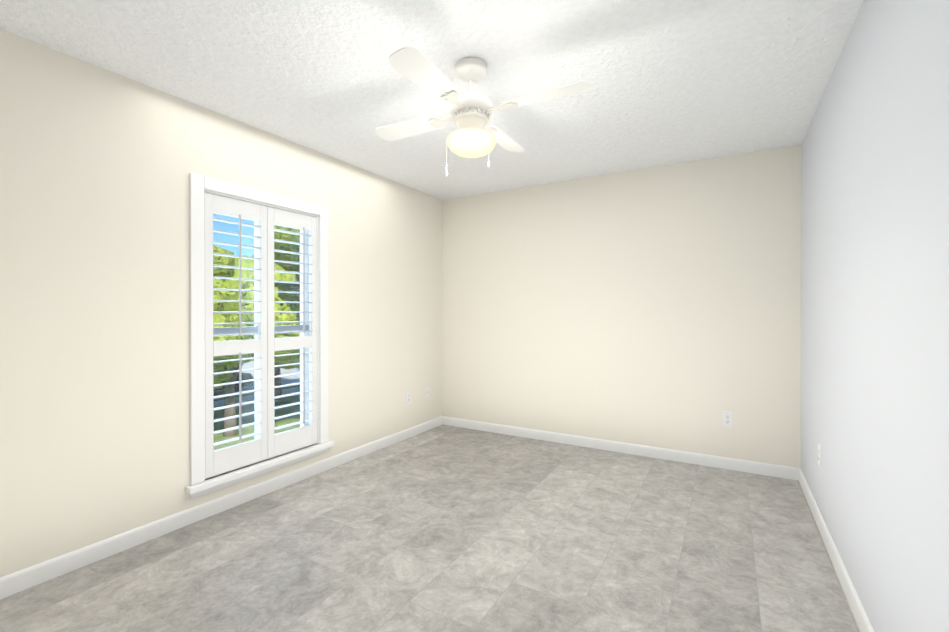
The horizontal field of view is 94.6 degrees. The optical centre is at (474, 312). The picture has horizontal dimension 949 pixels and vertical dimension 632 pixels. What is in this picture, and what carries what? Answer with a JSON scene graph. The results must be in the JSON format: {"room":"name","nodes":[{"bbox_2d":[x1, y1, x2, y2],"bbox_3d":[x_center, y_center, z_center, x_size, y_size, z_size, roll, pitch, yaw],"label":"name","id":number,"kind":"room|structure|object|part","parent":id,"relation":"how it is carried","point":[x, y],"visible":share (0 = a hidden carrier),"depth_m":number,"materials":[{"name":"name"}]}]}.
{"room":"empty bedroom","nodes":[
{"label":"empty bedroom","id":0,"kind":"room"},
{"bbox_2d":[0,29,441,577],"bbox_3d":[-1.531,0.000,2.889,0.150,2.440,4.730,0,0,30],"label":"wall","id":1,"kind":"structure","parent":0,"point":[98,165],"depth_m":2.28,"materials":[{"name":"white paint"}]},
{"bbox_2d":[0,416,441,598],"bbox_3d":[-1.460,1.177,2.852,0.013,0.088,4.430,0,0,30],"label":"baseboard","id":2,"kind":"structure","parent":1,"relation":"attached to","point":[27,578],"depth_m":2.46,"materials":[{"name":"white wood"}]},
{"bbox_2d":[185,173,333,498],"bbox_3d":[-1.429,0.134,2.986,0.181,1.888,1.050,0,0,30],"label":"window","id":3,"kind":"structure","parent":1,"relation":"in","point":[207,460],"depth_m":2.92,"materials":[{"name":"white wood"}]},
{"bbox_3d":[-1.505,0.138,3.030,0.004,1.703,0.806,0,0,30],"label":"glass","id":4,"kind":"part","parent":3,"relation":"part of","materials":[{"name":"clear glass"}]},
{"bbox_2d":[213,221,308,438],"bbox_3d":[-1.503,0.138,3.029,0.051,1.723,0.826,0,0,30],"label":"window unit","id":5,"kind":"structure","parent":3,"relation":"in","point":[235,330],"depth_m":3.29,"materials":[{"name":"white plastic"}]},
{"bbox_2d":[213,215,312,446],"bbox_3d":[-1.412,0.096,2.976,0.078,1.436,0.726,0,0,30],"label":"louvres","id":6,"kind":"object","parent":3,"relation":"attached to","point":[240,359],"visible":0.81,"depth_m":2.87,"materials":[{"name":"white wood"}]},
{"bbox_2d":[406,391,410,403],"bbox_3d":[-0.640,0.825,4.265,0.008,0.115,0.070,0,0,30],"label":"electrical outlet","id":7,"kind":"object","parent":1,"relation":"attached to","point":[408,396],"visible":1,"depth_m":4.26,"materials":[{"name":"white plastic"}]},
{"bbox_2d":[425,386,428,398],"bbox_3d":[-0.486,0.824,4.522,0.016,0.115,0.070,0,0,30],"label":"outlet","id":8,"kind":"object","parent":1,"relation":"attached to","point":[426,392],"visible":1,"depth_m":4.51,"materials":[{"name":"white plastic"}]},
{"bbox_2d":[0,425,859,631],"bbox_3d":[-0.105,1.274,2.063,3.450,0.100,4.730,0,0,30],"label":"floor","id":9,"kind":"structure","parent":0,"point":[444,528],"depth_m":2.19,"materials":[{"name":"tile"}]},
{"bbox_2d":[0,0,863,199],"bbox_3d":[-0.105,-1.266,2.054,3.450,0.100,4.730,0,0,30],"label":"ceiling","id":10,"kind":"structure","parent":0,"point":[675,81],"depth_m":2.17,"materials":[{"name":"white paint"}]},
{"bbox_2d":[375,47,591,176],"bbox_3d":[-0.015,-0.947,2.159,0.876,0.539,0.876,0,0,-17],"label":"ceiling fan","id":11,"kind":"object","parent":10,"relation":"hanging from","point":[474,135],"visible":1,"depth_m":2.08,"materials":[{"name":"white plastic"}]},
{"bbox_2d":[442,144,801,467],"bbox_3d":[1.047,-0.004,4.038,3.150,2.440,0.150,0,0,30],"label":"wall","id":12,"kind":"structure","parent":0,"point":[659,306],"depth_m":3.74,"materials":[{"name":"white paint"}]},
{"bbox_2d":[442,416,799,480],"bbox_3d":[1.006,1.172,3.972,3.150,0.088,0.013,0,0,30],"label":"baseboard","id":13,"kind":"structure","parent":12,"relation":"attached to","point":[779,471],"depth_m":3.74,"materials":[{"name":"white wood"}]},
{"bbox_2d":[722,411,732,426],"bbox_3d":[1.971,0.828,3.412,0.070,0.115,0.008,0,0,30],"label":"electrical outlet","id":14,"kind":"object","parent":12,"relation":"attached to","point":[727,418],"visible":1,"depth_m":3.41,"materials":[{"name":"white plastic"}]},
{"bbox_2d":[801,0,948,631],"bbox_3d":[1.321,0.007,1.229,0.150,2.440,4.730,0,0,30],"label":"wall","id":15,"kind":"structure","parent":0,"point":[875,288],"depth_m":1.48,"materials":[{"name":"white paint"}]},
{"bbox_2d":[818,443,820,465],"bbox_3d":[1.970,0.812,2.503,0.008,0.115,0.070,0,0,30],"label":"electrical outlet","id":16,"kind":"object","parent":15,"relation":"attached to","point":[819,454],"visible":1,"depth_m":2.49,"materials":[{"name":"white plastic"}]},
{"bbox_2d":[799,468,873,631],"bbox_3d":[1.251,1.183,1.274,0.013,0.088,4.430,0,0,30],"label":"baseboard","id":17,"kind":"structure","parent":15,"relation":"attached to","point":[858,610],"depth_m":2.02,"materials":[{"name":"white wood"}]},
{"label":"outside","id":18,"kind":"structure","parent":0,"visible":0},
{"bbox_2d":[213,225,299,449],"bbox_3d":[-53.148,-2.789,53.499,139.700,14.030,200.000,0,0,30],"label":"trees","id":19,"kind":"object","parent":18,"point":[219,306],"depth_m":14.90,"materials":[{"name":"green plant"}]}
]}

